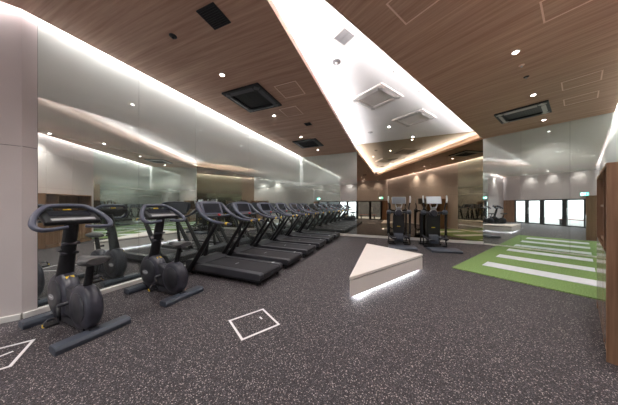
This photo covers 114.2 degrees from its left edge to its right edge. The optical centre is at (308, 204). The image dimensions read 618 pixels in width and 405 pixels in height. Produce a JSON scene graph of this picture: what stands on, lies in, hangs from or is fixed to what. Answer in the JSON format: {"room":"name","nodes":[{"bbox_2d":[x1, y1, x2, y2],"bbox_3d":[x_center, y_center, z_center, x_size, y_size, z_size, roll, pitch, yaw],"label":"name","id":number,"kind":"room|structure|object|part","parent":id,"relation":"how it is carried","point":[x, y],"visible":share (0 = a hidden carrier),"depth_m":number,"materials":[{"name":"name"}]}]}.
{"room":"gym","nodes":[
{"label":"gym","id":0,"kind":"room"},
{"bbox_2d":[0,1,22,316],"bbox_3d":[-5.316,-0.660,1.351,4.092,4.220,0.170,0,0,-38],"label":"wall","id":1,"kind":"structure","parent":0,"point":[11,17],"depth_m":2.50,"materials":[{"name":"grey paint"}]},
{"bbox_3d":[-4.143,-1.760,2.184,1.198,2.012,0.020,0,0,-38],"label":"wall panel","id":2,"kind":"part","parent":1,"relation":"part of","materials":[{"name":"white paint"}]},
{"bbox_3d":[-4.143,0.315,2.184,1.198,2.122,0.020,0,0,-38],"label":"wall panel","id":3,"kind":"part","parent":1,"relation":"part of","materials":[{"name":"grey paint"}]},
{"bbox_2d":[0,313,21,323],"bbox_3d":[-5.264,1.415,1.277,4.082,0.070,0.050,0,0,-38],"label":"baseboard","id":4,"kind":"structure","parent":1,"relation":"attached to","point":[10,318],"depth_m":2.48,"materials":[{"name":"white"}]},
{"bbox_3d":[-3.670,-0.695,2.559,0.010,4.150,0.020,0,0,-38],"label":"corner post","id":5,"kind":"part","parent":1,"relation":"part of","materials":[{"name":"white paint"}]},
{"bbox_2d":[23,10,299,312],"bbox_3d":[-2.132,-0.660,6.462,0.170,4.220,8.387,0,0,23],"label":"wall","id":6,"kind":"structure","parent":0,"point":[101,133],"depth_m":3.47,"materials":[{"name":"silver metal"}]},
{"bbox_3d":[-3.648,-1.762,2.614,0.020,2.016,0.116,0,0,23],"label":"wall panel","id":7,"kind":"part","parent":6,"relation":"part of","materials":[{"name":"white paint"}]},
{"bbox_3d":[-3.648,0.317,2.614,0.020,2.126,0.116,0,0,23],"label":"wall panel","id":8,"kind":"part","parent":6,"relation":"part of","materials":[{"name":"grey paint"}]},
{"bbox_2d":[22,278,142,318],"bbox_3d":[-2.049,1.415,6.427,0.050,0.070,8.387,0,0,23],"label":"baseboard","id":9,"kind":"structure","parent":6,"relation":"attached to","point":[37,311],"depth_m":3.26,"materials":[{"name":"white"}]},
{"bbox_3d":[-3.407,-0.695,3.206,0.012,4.150,1.152,0,0,23],"label":"mirror panel","id":10,"kind":"part","parent":6,"relation":"part of","materials":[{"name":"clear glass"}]},
{"bbox_3d":[-2.962,-0.695,4.277,0.012,4.150,1.158,0,0,23],"label":"mirror panel","id":11,"kind":"part","parent":6,"relation":"part of","materials":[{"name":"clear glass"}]},
{"bbox_3d":[-2.372,-0.695,5.700,0.012,4.150,1.915,0,0,23],"label":"mirror panel","id":12,"kind":"part","parent":6,"relation":"part of","materials":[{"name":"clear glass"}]},
{"bbox_3d":[-1.231,-0.695,8.447,0.012,4.150,4.026,0,0,23],"label":"mirror panel","id":13,"kind":"part","parent":6,"relation":"part of","materials":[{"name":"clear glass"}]},
{"bbox_2d":[0,236,617,404],"bbox_3d":[0.834,1.510,3.001,10.478,0.120,13.845,0,0,32],"label":"floor","id":14,"kind":"structure","parent":0,"point":[437,333],"depth_m":2.05,"materials":[{"name":"rubber"}]},
{"bbox_2d":[0,339,34,369],"bbox_3d":[-2.997,1.448,1.834,0.470,0.005,0.470,0,0,-38],"label":"floor hatch","id":15,"kind":"object","parent":14,"relation":"on","point":[32,340],"visible":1,"depth_m":1.97,"materials":[{"name":"silver metal"}]},
{"bbox_2d":[18,204,130,356],"bbox_3d":[-2.820,0.716,2.405,1.138,1.467,0.677,0,0,23],"label":"exercise bike","id":16,"kind":"object","parent":14,"relation":"on","point":[81,306],"visible":1,"depth_m":2.32,"materials":[{"name":"black paint"}]},
{"bbox_3d":[-2.835,1.232,2.270,0.061,0.170,0.040,0,0,23],"label":"crank arm","id":17,"kind":"part","parent":16,"relation":"part of","materials":[{"name":"black plastic"}]},
{"bbox_3d":[-2.820,1.380,2.405,1.000,0.080,0.080,0,0,23],"label":"frame","id":18,"kind":"part","parent":16,"relation":"part of","materials":[{"name":"grey plastic"}]},
{"bbox_3d":[-2.498,0.823,2.266,0.165,0.377,0.084,0,0,23],"label":"seat post","id":19,"kind":"part","parent":16,"relation":"part of","materials":[{"name":"black plastic"}]},
{"bbox_2d":[124,204,203,306],"bbox_3d":[-2.415,0.716,3.320,1.138,1.467,0.677,0,0,23],"label":"exercise bike","id":20,"kind":"object","parent":14,"relation":"on","point":[156,274],"visible":1,"depth_m":3.25,"materials":[{"name":"grey plastic"}]},
{"bbox_3d":[-2.415,1.380,3.320,1.000,0.080,0.080,0,0,23],"label":"frame","id":21,"kind":"part","parent":20,"relation":"part of","materials":[{"name":"grey plastic"}]},
{"bbox_3d":[-2.093,0.823,3.181,0.165,0.377,0.084,0,0,23],"label":"seat post","id":22,"kind":"part","parent":20,"relation":"part of","materials":[{"name":"black plastic"}]},
{"bbox_2d":[185,201,282,285],"bbox_3d":[-1.615,0.679,4.275,1.954,1.542,0.926,0,0,23],"label":"treadmill","id":23,"kind":"object","parent":14,"relation":"on","point":[216,263],"visible":0.98,"depth_m":4.16,"materials":[{"name":"black plastic"}]},
{"bbox_3d":[-2.301,1.278,4.559,0.467,0.245,0.770,0,0,23],"label":"motor","id":24,"kind":"part","parent":23,"relation":"part of","materials":[{"name":"grey plastic"}]},
{"bbox_3d":[-1.955,0.161,4.011,1.009,0.453,0.133,0,0,27],"label":"handrail","id":25,"kind":"part","parent":23,"relation":"part of","materials":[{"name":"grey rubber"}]},
{"bbox_3d":[-1.589,1.285,3.899,1.619,0.130,0.125,0,0,23],"label":"rail","id":26,"kind":"part","parent":23,"relation":"part of","materials":[{"name":"grey plastic"}]},
{"bbox_3d":[-1.668,0.161,4.702,1.009,0.453,0.133,0,0,18],"label":"handrail","id":27,"kind":"part","parent":23,"relation":"part of","materials":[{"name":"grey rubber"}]},
{"bbox_3d":[-1.331,1.285,4.522,1.619,0.130,0.125,0,0,23],"label":"rail","id":28,"kind":"part","parent":23,"relation":"part of","materials":[{"name":"grey plastic"}]},
{"bbox_2d":[228,309,279,340],"bbox_3d":[-0.680,1.448,2.466,0.470,0.005,0.470,0,0,-38],"label":"floor hatch","id":29,"kind":"object","parent":14,"relation":"on","point":[266,312],"visible":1,"depth_m":2.42,"materials":[{"name":"silver metal"}]},
{"bbox_2d":[226,202,302,268],"bbox_3d":[-1.220,0.679,5.226,1.954,1.542,0.926,0,0,23],"label":"treadmill","id":30,"kind":"object","parent":14,"relation":"on","point":[286,258],"visible":0.94,"depth_m":5.11,"materials":[{"name":"grey"}]},
{"bbox_3d":[-1.906,1.278,5.511,0.467,0.245,0.770,0,0,23],"label":"motor","id":31,"kind":"part","parent":30,"relation":"part of","materials":[{"name":"grey plastic"}]},
{"bbox_3d":[-1.560,0.161,4.962,1.009,0.453,0.133,0,0,27],"label":"handrail","id":32,"kind":"part","parent":30,"relation":"part of","materials":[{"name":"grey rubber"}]},
{"bbox_3d":[-1.195,1.285,4.850,1.619,0.130,0.125,0,0,23],"label":"rail","id":33,"kind":"part","parent":30,"relation":"part of","materials":[{"name":"grey plastic"}]},
{"bbox_3d":[-1.274,0.161,5.654,1.009,0.453,0.133,0,0,18],"label":"handrail","id":34,"kind":"part","parent":30,"relation":"part of","materials":[{"name":"blue rubber"}]},
{"bbox_3d":[-0.936,1.285,5.473,1.619,0.130,0.125,0,0,23],"label":"rail","id":35,"kind":"part","parent":30,"relation":"part of","materials":[{"name":"grey plastic"}]},
{"bbox_2d":[249,202,315,257],"bbox_3d":[-0.825,0.679,6.177,1.954,1.542,0.926,0,0,23],"label":"treadmill","id":36,"kind":"object","parent":14,"relation":"on","point":[264,207],"visible":0.93,"depth_m":6.10,"materials":[{"name":"grey"}]},
{"bbox_3d":[-1.512,1.278,6.462,0.467,0.245,0.770,0,0,23],"label":"motor","id":37,"kind":"part","parent":36,"relation":"part of","materials":[{"name":"grey plastic"}]},
{"bbox_3d":[-1.166,0.161,5.913,1.009,0.453,0.133,0,0,27],"label":"handrail","id":38,"kind":"part","parent":36,"relation":"part of","materials":[{"name":"blue rubber"}]},
{"bbox_3d":[-0.800,1.285,5.801,1.619,0.130,0.125,0,0,23],"label":"rail","id":39,"kind":"part","parent":36,"relation":"part of","materials":[{"name":"grey plastic"}]},
{"bbox_3d":[-0.879,0.161,6.605,1.009,0.453,0.133,0,0,18],"label":"handrail","id":40,"kind":"part","parent":36,"relation":"part of","materials":[{"name":"blue rubber"}]},
{"bbox_3d":[-0.541,1.285,6.425,1.619,0.130,0.125,0,0,23],"label":"rail","id":41,"kind":"part","parent":36,"relation":"part of","materials":[{"name":"grey plastic"}]},
{"bbox_2d":[269,203,325,249],"bbox_3d":[-0.430,0.679,7.128,1.954,1.542,0.926,0,0,23],"label":"treadmill","id":42,"kind":"object","parent":14,"relation":"on","point":[281,207],"visible":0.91,"depth_m":7.01,"materials":[{"name":"grey"}]},
{"bbox_3d":[-1.117,1.278,7.413,0.467,0.245,0.770,0,0,23],"label":"motor","id":43,"kind":"part","parent":42,"relation":"part of","materials":[{"name":"grey plastic"}]},
{"bbox_3d":[-0.771,0.161,6.865,1.009,0.453,0.133,0,0,27],"label":"handrail","id":44,"kind":"part","parent":42,"relation":"part of","materials":[{"name":"blue rubber"}]},
{"bbox_3d":[-0.484,0.161,7.556,1.009,0.453,0.133,0,0,18],"label":"handrail","id":45,"kind":"part","parent":42,"relation":"part of","materials":[{"name":"blue rubber"}]},
{"bbox_3d":[-0.405,1.285,6.753,1.619,0.130,0.125,0,0,23],"label":"rail","id":46,"kind":"part","parent":42,"relation":"part of","materials":[{"name":"grey plastic"}]},
{"bbox_3d":[-0.146,1.285,7.376,1.619,0.130,0.125,0,0,23],"label":"rail","id":47,"kind":"part","parent":42,"relation":"part of","materials":[{"name":"grey plastic"}]},
{"bbox_2d":[283,203,333,243],"bbox_3d":[-0.035,0.679,8.080,1.954,1.542,0.926,0,0,23],"label":"treadmill","id":48,"kind":"object","parent":14,"relation":"on","point":[293,206],"visible":0.81,"depth_m":8.04,"materials":[{"name":"grey"}]},
{"bbox_3d":[-0.722,1.278,8.365,0.467,0.245,0.770,0,0,23],"label":"motor","id":49,"kind":"part","parent":48,"relation":"part of","materials":[{"name":"grey plastic"}]},
{"bbox_3d":[-0.376,0.161,7.816,1.009,0.453,0.133,0,0,27],"label":"handrail","id":50,"kind":"part","parent":48,"relation":"part of","materials":[{"name":"grey rubber"}]},
{"bbox_3d":[-0.089,0.161,8.507,1.009,0.453,0.133,0,0,18],"label":"handrail","id":51,"kind":"part","parent":48,"relation":"part of","materials":[{"name":"grey rubber"}]},
{"bbox_3d":[-0.010,1.285,7.704,1.619,0.130,0.125,0,0,23],"label":"rail","id":52,"kind":"part","parent":48,"relation":"part of","materials":[{"name":"grey plastic"}]},
{"bbox_2d":[295,203,339,239],"bbox_3d":[0.359,0.679,9.031,1.954,1.542,0.926,0,0,23],"label":"treadmill","id":53,"kind":"object","parent":14,"relation":"on","point":[304,206],"visible":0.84,"depth_m":9.00,"materials":[{"name":"grey"}]},
{"bbox_3d":[0.385,1.285,8.655,1.619,0.130,0.125,0,0,23],"label":"rail","id":54,"kind":"part","parent":53,"relation":"part of","materials":[{"name":"grey plastic"}]},
{"bbox_2d":[349,244,422,296],"bbox_3d":[1.714,1.270,4.114,1.271,0.360,2.830,0,0,21],"label":"bench","id":55,"kind":"object","parent":14,"relation":"on","point":[377,265],"visible":1,"depth_m":3.79,"materials":[{"name":"grey"}]},
{"bbox_2d":[387,196,417,250],"bbox_3d":[3.231,0.563,7.115,0.840,1.774,1.485,0,0,16],"label":"trainer","id":56,"kind":"object","parent":14,"relation":"on","point":[398,217],"visible":1,"depth_m":7.35,"materials":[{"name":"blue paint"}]},
{"bbox_3d":[2.947,0.674,7.460,0.084,0.795,0.094,0,0,16],"label":"swing arm","id":57,"kind":"part","parent":56,"relation":"part of","materials":[{"name":"black plastic"}]},
{"bbox_3d":[3.092,1.405,6.636,0.840,0.090,0.488,0,0,16],"label":"step plate","id":58,"kind":"part","parent":56,"relation":"part of","materials":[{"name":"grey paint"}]},
{"bbox_3d":[3.689,0.864,7.592,0.047,1.072,0.092,0,0,30],"label":"post","id":59,"kind":"part","parent":56,"relation":"part of","materials":[{"name":"black plastic"}]},
{"bbox_3d":[3.657,0.674,7.253,0.084,0.795,0.094,0,0,16],"label":"swing arm","id":60,"kind":"part","parent":56,"relation":"part of","materials":[{"name":"black plastic"}]},
{"bbox_2d":[419,196,462,253],"bbox_3d":[4.311,0.563,6.740,0.840,1.774,1.485,0,0,12],"label":"trainer","id":61,"kind":"object","parent":14,"relation":"on","point":[432,236],"visible":1,"depth_m":6.97,"materials":[{"name":"black plastic"}]},
{"bbox_3d":[3.999,0.674,7.061,0.084,0.795,0.094,0,0,12],"label":"swing arm","id":62,"kind":"part","parent":61,"relation":"part of","materials":[{"name":"black plastic"}]},
{"bbox_3d":[4.211,1.405,6.251,0.840,0.090,0.488,0,0,12],"label":"step plate","id":63,"kind":"part","parent":61,"relation":"part of","materials":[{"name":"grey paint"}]},
{"bbox_3d":[4.724,0.674,6.913,0.084,0.795,0.094,0,0,12],"label":"swing arm","id":64,"kind":"part","parent":61,"relation":"part of","materials":[{"name":"black plastic"}]},
{"bbox_2d":[452,246,596,298],"bbox_3d":[5.644,1.437,4.910,4.165,0.026,2.294,0,0,-36],"label":"artificial turf","id":65,"kind":"object","parent":14,"relation":"on","point":[566,273],"visible":0.87,"depth_m":4.51,"materials":[{"name":"green carpet"}]},
{"bbox_2d":[597,162,617,365],"bbox_3d":[3.557,0.530,2.138,1.640,1.840,0.501,0,0,-37],"label":"tall cabinet","id":66,"kind":"object","parent":14,"relation":"on","point":[607,179],"visible":1,"depth_m":1.84,"materials":[{"name":"brown wood"}]},
{"bbox_3d":[3.898,0.890,2.692,0.397,0.880,0.018,0,0,-37],"label":"door","id":67,"kind":"part","parent":66,"relation":"part of","materials":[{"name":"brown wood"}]},
{"bbox_3d":[3.574,0.890,2.451,0.397,0.880,0.018,0,0,-37],"label":"door","id":68,"kind":"part","parent":66,"relation":"part of","materials":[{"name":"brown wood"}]},
{"bbox_3d":[3.250,0.890,2.211,0.397,0.880,0.018,0,0,-37],"label":"door","id":69,"kind":"part","parent":66,"relation":"part of","materials":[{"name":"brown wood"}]},
{"bbox_3d":[2.920,0.890,1.966,0.360,0.880,0.018,0,0,-37],"label":"door","id":70,"kind":"part","parent":66,"relation":"part of","materials":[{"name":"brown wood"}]},
{"bbox_2d":[0,0,617,156],"bbox_3d":[-1.370,-2.603,5.316,15.054,0.334,11.373,0,0,-37],"label":"ceiling","id":71,"kind":"structure","parent":0,"point":[459,51],"depth_m":3.20,"materials":[{"name":"laminate"}]},
{"bbox_2d":[169,33,176,38],"bbox_3d":[-1.964,-2.420,2.888,0.100,0.040,0.100,0,0,0],"label":"recessed light","id":72,"kind":"object","parent":71,"relation":"in","point":[173,36],"visible":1,"depth_m":2.87,"materials":[{"name":"black metal"}]},
{"bbox_2d":[196,2,230,29],"bbox_3d":[-1.230,-2.434,2.590,0.290,0.012,0.290,0,0,22],"label":"ceiling vent","id":73,"kind":"object","parent":71,"relation":"in","point":[210,13],"visible":1,"depth_m":2.58,"materials":[{"name":"grey metal"}]},
{"bbox_2d":[222,83,281,112],"bbox_3d":[-1.280,-2.409,4.600,0.950,0.062,0.950,0,0,22],"label":"ceiling cassette","id":74,"kind":"structure","parent":71,"relation":"attached to","point":[252,97],"depth_m":4.51,"materials":[{"name":"grey"}]},
{"bbox_2d":[234,90,270,107],"bbox_3d":[-1.280,-2.429,4.600,0.620,0.017,0.620,0,0,23],"label":"ceiling vent","id":75,"kind":"object","parent":74,"relation":"in","point":[253,99],"depth_m":4.63,"materials":[{"name":"black metal"}]},
{"bbox_2d":[274,81,304,97],"bbox_3d":[-0.400,-2.438,4.250,0.500,0.004,0.500,0,0,22],"label":"trim","id":76,"kind":"structure","parent":71,"relation":"attached to","point":[292,81],"depth_m":4.17,"materials":[{"name":"beige"}]},
{"bbox_2d":[279,106,302,116],"bbox_3d":[-0.460,-2.438,5.230,0.480,0.004,0.480,0,0,22],"label":"trim","id":77,"kind":"structure","parent":71,"relation":"attached to","point":[292,106],"depth_m":5.21,"materials":[{"name":"beige metal"}]},
{"bbox_2d":[292,138,323,148],"bbox_3d":[-0.020,-2.409,7.910,0.950,0.062,0.950,0,0,22],"label":"ceiling cassette","id":78,"kind":"structure","parent":71,"relation":"attached to","point":[307,143],"depth_m":7.87,"materials":[{"name":"grey"}]},
{"bbox_2d":[300,141,317,146],"bbox_3d":[-0.020,-2.429,7.910,0.620,0.017,0.620,0,0,23],"label":"ceiling vent","id":79,"kind":"object","parent":78,"relation":"in","point":[310,143],"depth_m":8.00,"materials":[{"name":"black metal"}]},
{"bbox_2d":[386,0,438,24],"bbox_3d":[1.262,-2.438,2.381,0.470,0.004,0.470,0,0,-36],"label":"trim","id":80,"kind":"structure","parent":71,"relation":"attached to","point":[387,4],"depth_m":2.54,"materials":[{"name":"beige"}]},
{"bbox_2d":[494,100,551,123],"bbox_3d":[5.640,-2.409,5.290,0.950,0.062,0.950,0,0,-36],"label":"ceiling cassette","id":81,"kind":"structure","parent":71,"relation":"attached to","point":[543,107],"depth_m":5.23,"materials":[{"name":"grey"}]},
{"bbox_2d":[504,106,540,119],"bbox_3d":[5.640,-2.429,5.290,0.620,0.017,0.620,0,0,-36],"label":"ceiling vent","id":82,"kind":"object","parent":81,"relation":"in","point":[537,110],"depth_m":5.34,"materials":[{"name":"black metal"}]},
{"bbox_2d":[539,0,591,23],"bbox_3d":[3.100,-2.438,2.357,0.470,0.004,0.470,0,0,-37],"label":"trim","id":83,"kind":"structure","parent":71,"relation":"attached to","point":[541,6],"depth_m":2.52,"materials":[{"name":"beige"}]},
{"bbox_2d":[563,90,599,105],"bbox_3d":[6.230,-2.438,4.590,0.480,0.004,0.480,0,0,-36],"label":"trim","id":84,"kind":"structure","parent":71,"relation":"attached to","point":[599,90],"depth_m":4.58,"materials":[{"name":"beige"}]},
{"bbox_2d":[561,70,603,90],"bbox_3d":[5.360,-2.438,3.940,0.480,0.004,0.480,0,0,-36],"label":"trim","id":85,"kind":"structure","parent":71,"relation":"attached to","point":[601,70],"depth_m":3.91,"materials":[{"name":"beige"}]},
{"bbox_2d":[273,0,472,144],"bbox_3d":[0.834,-2.820,3.001,10.478,0.100,13.845,0,0,32],"label":"ceiling","id":86,"kind":"structure","parent":0,"point":[360,69],"depth_m":4.38,"materials":[{"name":"white paint"}]},
{"bbox_2d":[332,59,340,64],"bbox_3d":[0.531,-2.750,3.874,0.160,0.040,0.160,0,0,0],"label":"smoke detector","id":87,"kind":"object","parent":86,"relation":"attached to","point":[336,61],"visible":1,"depth_m":3.86,"materials":[{"name":"grey plastic"}]},
{"bbox_2d":[332,26,356,45],"bbox_3d":[0.580,-2.764,3.290,0.280,0.012,0.280,0,0,-36],"label":"ceiling vent","id":88,"kind":"object","parent":86,"relation":"in","point":[344,36],"visible":1,"depth_m":3.28,"materials":[{"name":"white metal"}]},
{"bbox_2d":[350,82,403,110],"bbox_3d":[1.740,-2.739,5.170,0.950,0.062,0.950,0,0,-36],"label":"ceiling cassette","id":89,"kind":"structure","parent":86,"relation":"attached to","point":[380,95],"depth_m":5.12,"materials":[{"name":"white plastic"}]},
{"bbox_2d":[361,89,392,106],"bbox_3d":[1.740,-2.760,5.170,0.620,0.017,0.620,0,0,-36],"label":"ceiling vent","id":90,"kind":"object","parent":89,"relation":"in","point":[379,97],"depth_m":5.22,"materials":[{"name":"white"}]},
{"bbox_2d":[392,108,436,126],"bbox_3d":[3.350,-2.739,6.390,0.950,0.062,0.950,0,0,-36],"label":"ceiling cassette","id":91,"kind":"structure","parent":86,"relation":"attached to","point":[421,115],"depth_m":6.32,"materials":[{"name":"white plastic"}]},
{"bbox_2d":[401,113,426,123],"bbox_3d":[3.350,-2.760,6.390,0.620,0.017,0.620,0,0,-36],"label":"ceiling vent","id":92,"kind":"object","parent":91,"relation":"in","point":[419,117],"depth_m":6.44,"materials":[{"name":"white"}]},
{"bbox_2d":[300,131,482,240],"bbox_3d":[3.015,-0.660,8.919,7.492,4.220,0.162,0,0,23],"label":"wall","id":93,"kind":"structure","parent":0,"point":[353,189],"depth_m":8.53,"materials":[{"name":"grey metal"}]},
{"bbox_3d":[0.206,-0.695,10.021,1.431,4.150,0.012,0,0,23],"label":"mirror panel","id":94,"kind":"part","parent":93,"relation":"part of","materials":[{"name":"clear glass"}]},
{"bbox_3d":[1.534,-0.695,9.461,1.443,4.150,0.012,0,0,23],"label":"mirror panel","id":95,"kind":"part","parent":93,"relation":"part of","materials":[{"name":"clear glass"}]},
{"bbox_3d":[2.718,-1.745,8.962,1.120,2.048,0.012,0,0,23],"label":"bronze mirror panel","id":96,"kind":"part","parent":93,"relation":"part of","materials":[{"name":"brown mirror"}]},
{"bbox_3d":[2.718,0.315,8.962,1.120,2.068,0.012,0,0,23],"label":"bronze mirror panel","id":97,"kind":"part","parent":93,"relation":"part of","materials":[{"name":"brown mirror"}]},
{"bbox_3d":[3.790,-1.745,8.510,1.203,2.048,0.012,0,0,23],"label":"bronze mirror panel","id":98,"kind":"part","parent":93,"relation":"part of","materials":[{"name":"brown mirror"}]},
{"bbox_3d":[3.790,0.315,8.510,1.203,2.068,0.012,0,0,23],"label":"bronze mirror panel","id":99,"kind":"part","parent":93,"relation":"part of","materials":[{"name":"brown mirror"}]},
{"bbox_2d":[340,234,482,243],"bbox_3d":[2.997,1.400,8.824,7.432,0.100,0.050,0,0,23],"label":"baseboard","id":100,"kind":"structure","parent":93,"relation":"attached to","point":[353,235],"depth_m":8.23,"materials":[{"name":"white"}]},
{"bbox_3d":[4.875,-1.745,8.053,1.146,2.048,0.012,0,0,23],"label":"bronze mirror panel","id":101,"kind":"part","parent":93,"relation":"part of","materials":[{"name":"brown mirror"}]},
{"bbox_3d":[4.875,0.315,8.053,1.146,2.068,0.012,0,0,23],"label":"bronze mirror panel","id":102,"kind":"part","parent":93,"relation":"part of","materials":[{"name":"brown mirror"}]},
{"bbox_3d":[5.919,-1.745,7.613,1.115,2.048,0.012,0,0,23],"label":"bronze mirror panel","id":103,"kind":"part","parent":93,"relation":"part of","materials":[{"name":"brown mirror"}]},
{"bbox_3d":[5.919,0.315,7.613,1.115,2.068,0.012,0,0,23],"label":"bronze mirror panel","id":104,"kind":"part","parent":93,"relation":"part of","materials":[{"name":"brown mirror"}]},
{"bbox_2d":[483,105,617,255],"bbox_3d":[7.322,-0.660,6.318,0.162,4.220,2.789,0,0,-36],"label":"wall","id":105,"kind":"structure","parent":0,"point":[540,184],"depth_m":6.16,"materials":[{"name":"grey mirror glass"}]},
{"bbox_3d":[6.723,-0.685,7.006,0.012,4.170,0.967,0,0,-36],"label":"mirror panel","id":106,"kind":"part","parent":105,"relation":"part of","materials":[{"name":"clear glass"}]},
{"bbox_2d":[484,243,596,257],"bbox_3d":[7.243,1.425,6.284,0.030,0.050,2.709,0,0,-36],"label":"baseboard","id":107,"kind":"structure","parent":105,"relation":"attached to","point":[484,243],"depth_m":6.23,"materials":[{"name":"white"}]},
{"bbox_3d":[7.303,-0.685,6.218,0.012,4.170,0.983,0,0,-36],"label":"mirror panel","id":108,"kind":"part","parent":105,"relation":"part of","materials":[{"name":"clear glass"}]},
{"bbox_3d":[7.842,-0.685,5.486,0.012,4.170,0.828,0,0,-36],"label":"mirror panel","id":109,"kind":"part","parent":105,"relation":"part of","materials":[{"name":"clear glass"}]}
]}

